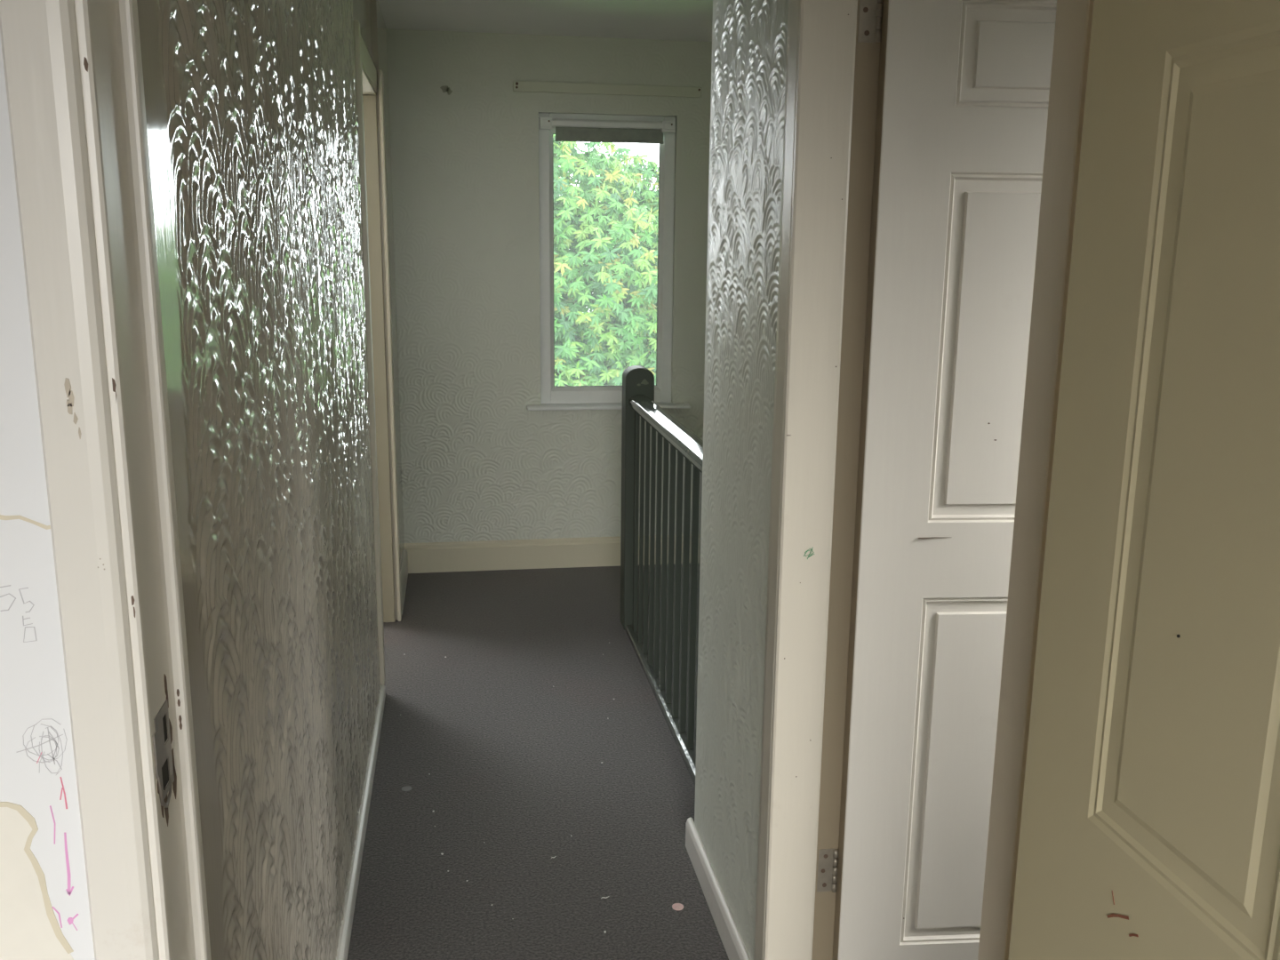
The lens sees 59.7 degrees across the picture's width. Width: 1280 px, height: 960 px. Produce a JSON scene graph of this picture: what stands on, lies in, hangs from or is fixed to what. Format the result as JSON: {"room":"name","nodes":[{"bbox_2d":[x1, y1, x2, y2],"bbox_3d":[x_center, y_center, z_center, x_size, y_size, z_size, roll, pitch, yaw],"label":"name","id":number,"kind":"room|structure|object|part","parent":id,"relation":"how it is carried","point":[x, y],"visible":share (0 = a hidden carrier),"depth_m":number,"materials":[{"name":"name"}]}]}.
{"room":"upstairs hallway landing","nodes":[
{"label":"upstairs hallway landing","id":0,"kind":"room"},
{"bbox_2d":[0,33,95,959],"bbox_3d":[0.032,0.098,1.059,5.600,2.370,0.095,-1,12,-9],"label":"wall","id":1,"kind":"structure","parent":0,"point":[44,908],"depth_m":0.94,"materials":[{"name":"white paint"}]},
{"bbox_2d":[0,0,1094,959],"bbox_3d":[-0.051,0.143,1.493,1.025,2.100,0.975,-1,12,-9],"label":"door frame","id":2,"kind":"structure","parent":1,"relation":"attached to","point":[74,75],"depth_m":1.03,"materials":[{"name":"paint"}]},
{"bbox_3d":[-0.425,0.243,0.994,0.002,0.080,0.052,-1,12,-9],"label":"strike plate","id":3,"kind":"part","parent":2,"relation":"part of","materials":[{"name":"metal"}]},
{"bbox_3d":[0.243,0.043,1.980,0.014,2.100,0.089,-1,12,-9],"label":"architrave","id":4,"kind":"part","parent":2,"relation":"part of","materials":[{"name":"beige paint"}]},
{"bbox_2d":[1008,0,1279,959],"bbox_3d":[0.464,0.375,0.712,0.036,1.969,0.820,-1,12,-9],"label":"door","id":5,"kind":"structure","parent":1,"relation":"in","point":[1150,820],"depth_m":0.88,"materials":[{"name":"beige paint"}]},
{"bbox_3d":[0.438,0.009,0.817,0.035,0.646,0.233,-1,12,-9],"label":"panel","id":6,"kind":"part","parent":5,"relation":"part of","materials":[{"name":"beige paint"}]},
{"bbox_2d":[136,0,404,959],"bbox_3d":[-0.801,-0.315,2.966,0.110,2.370,4.026,-1,12,-9],"label":"wall","id":7,"kind":"structure","parent":0,"point":[251,106],"depth_m":1.65,"materials":[{"name":"paint"}]},
{"bbox_2d":[336,684,385,959],"bbox_3d":[-0.656,0.970,2.511,0.018,0.047,2.560,-1,12,-9],"label":"baseboard","id":8,"kind":"structure","parent":7,"relation":"attached to","point":[345,932],"depth_m":2.78,"materials":[{"name":"white paint"}]},
{"bbox_2d":[353,20,401,684],"bbox_3d":[-0.959,-0.402,3.929,0.132,2.138,0.860,-1,12,-9],"label":"door frame","id":9,"kind":"structure","parent":7,"relation":"attached to","point":[365,70],"depth_m":4.17,"materials":[{"name":"paint"}]},
{"bbox_3d":[-0.908,-1.379,3.713,0.016,0.080,0.730,-1,12,-9],"label":"architrave","id":10,"kind":"part","parent":9,"relation":"part of","materials":[{"name":"beige paint"}]},
{"bbox_3d":[-0.855,-0.343,3.540,0.016,2.091,0.050,-1,12,-9],"label":"architrave","id":11,"kind":"part","parent":9,"relation":"part of","materials":[{"name":"beige paint"}]},
{"bbox_3d":[-0.965,-0.470,4.318,0.014,2.110,0.080,-1,12,-9],"label":"architrave","id":12,"kind":"part","parent":9,"relation":"part of","materials":[{"name":"beige paint"}]},
{"bbox_2d":[400,549,407,614],"bbox_3d":[-1.029,0.435,4.849,0.016,0.117,0.590,-1,12,-9],"label":"baseboard","id":13,"kind":"structure","parent":7,"relation":"attached to","point":[404,564],"depth_m":4.83,"materials":[{"name":"white paint"}]},
{"bbox_2d":[347,565,728,959],"bbox_3d":[-0.187,1.359,1.342,6.000,0.220,8.090,-1,12,-9],"label":"floor","id":14,"kind":"structure","parent":0,"point":[513,730],"depth_m":3.12,"materials":[{"name":"carpet"}]},
{"bbox_2d":[401,785,411,791],"bbox_3d":[-0.652,0.863,3.120,0.028,0.002,0.028,-5,13,-26],"label":"token","id":15,"kind":"object","parent":14,"relation":"on","point":[407,788],"visible":1,"depth_m":3.12,"materials":[{"name":"grey"}]},
{"bbox_2d":[620,365,703,785],"bbox_3d":[0.121,0.256,3.576,0.110,1.061,1.754,-1,12,-9],"label":"balustrade","id":16,"kind":"object","parent":14,"relation":"on","point":[661,459],"visible":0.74,"depth_m":3.70,"materials":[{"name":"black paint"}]},
{"bbox_3d":[-0.013,0.076,4.369,0.110,1.041,0.105,-1,12,-9],"label":"newel post","id":17,"kind":"part","parent":16,"relation":"part of","materials":[{"name":"green paint"}]},
{"bbox_3d":[0.120,0.763,3.630,0.088,0.046,1.650,-1,12,-9],"label":"rail","id":18,"kind":"part","parent":16,"relation":"part of","materials":[{"name":"paint"}]},
{"bbox_3d":[0.129,-0.131,3.441,0.080,0.048,1.650,-1,12,-9],"label":"handrail","id":19,"kind":"part","parent":16,"relation":"part of","materials":[{"name":"white paint"}]},
{"bbox_2d":[672,903,683,910],"bbox_3d":[0.088,0.986,2.578,0.027,0.003,0.027,-5,13,-26],"label":"token","id":20,"kind":"object","parent":14,"relation":"on","point":[676,906],"visible":1,"depth_m":2.58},
{"bbox_2d":[377,0,712,41],"bbox_3d":[-0.165,-1.131,0.845,6.200,0.120,8.350,-1,12,-9],"label":"ceiling","id":21,"kind":"structure","parent":0,"point":[657,20],"depth_m":4.40,"materials":[{"name":"paint"}]},
{"bbox_2d":[386,28,711,543],"bbox_3d":[-0.157,-0.773,5.163,2.110,2.370,0.206,-1,12,-9],"label":"wall","id":22,"kind":"structure","parent":0,"point":[477,465],"depth_m":4.96,"materials":[{"name":"paint"}]},
{"bbox_2d":[404,536,620,573],"bbox_3d":[-0.099,0.338,5.301,2.002,0.140,0.020,-1,12,-9],"label":"baseboard","id":23,"kind":"structure","parent":22,"relation":"attached to","point":[591,551],"depth_m":5.21,"materials":[{"name":"paint"}]},
{"bbox_2d":[512,80,701,97],"bbox_3d":[-0.137,-1.702,4.858,0.825,0.043,0.018,-1,12,-9],"label":"batten","id":24,"kind":"object","parent":22,"relation":"attached to","point":[529,86],"visible":1,"depth_m":4.85,"materials":[{"name":"paint"}]},
{"bbox_2d":[526,112,690,410],"bbox_3d":[-0.142,-0.973,5.042,0.754,1.300,0.153,-1,12,-9],"label":"window","id":25,"kind":"structure","parent":22,"relation":"in","point":[553,397],"depth_m":5.07,"materials":[{"name":"white plastic"}]},
{"bbox_2d":[539,116,675,143],"bbox_3d":[-0.140,-1.535,4.901,0.598,0.098,0.035,-1,12,-9],"label":"roller blind","id":26,"kind":"object","parent":25,"relation":"attached to","point":[566,130],"visible":1,"depth_m":4.91,"materials":[{"name":"white fabric"}]},
{"bbox_3d":[-0.145,-0.343,5.153,0.754,0.021,0.108,-1,12,-9],"label":"sill","id":27,"kind":"part","parent":25,"relation":"part of","materials":[{"name":"white plastic"}]},
{"bbox_2d":[694,0,788,959],"bbox_3d":[1.466,-0.099,2.062,2.438,2.370,1.456,-1,12,-9],"label":"wall","id":28,"kind":"structure","parent":0,"point":[749,37],"depth_m":2.27,"materials":[{"name":"paint"}]},
{"bbox_2d":[685,817,751,959],"bbox_3d":[0.174,0.958,2.532,0.017,0.081,0.625,-1,12,-9],"label":"baseboard","id":29,"kind":"structure","parent":28,"relation":"attached to","point":[730,935],"depth_m":2.53,"materials":[{"name":"white paint"}]},
{"bbox_2d":[832,0,1056,959],"bbox_3d":[0.760,0.109,1.986,0.761,1.969,0.042,0,12,-4],"label":"door","id":30,"kind":"structure","parent":28,"relation":"in","point":[964,92],"depth_m":1.92,"materials":[{"name":"paint"}]},
{"bbox_3d":[0.600,0.541,2.068,0.212,0.688,0.036,0,12,-4],"label":"panel","id":31,"kind":"part","parent":30,"relation":"part of","materials":[{"name":"paint"}]},
{"bbox_3d":[0.608,-0.218,1.907,0.212,0.590,0.036,0,12,-4],"label":"panel","id":32,"kind":"part","parent":30,"relation":"part of","materials":[{"name":"paint"}]},
{"bbox_3d":[0.614,-0.686,1.808,0.212,0.163,0.036,0,12,-4],"label":"panel","id":33,"kind":"part","parent":30,"relation":"part of","materials":[{"name":"paint"}]},
{"label":"outside","id":34,"kind":"structure","parent":0,"visible":0},
{"bbox_3d":[-3.387,-2.285,32.814,64.000,0.200,54.630,-1,12,-9],"label":"ground","id":35,"kind":"structure","parent":34,"visible":0},
{"bbox_2d":[552,134,658,385],"bbox_3d":[-0.725,-1.774,15.821,4.768,5.920,3.033,-1,12,-9],"label":"tree","id":36,"kind":"object","parent":35,"relation":"on","point":[605,232],"visible":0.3,"depth_m":14.32,"materials":[{"name":"green plant"}]}
]}

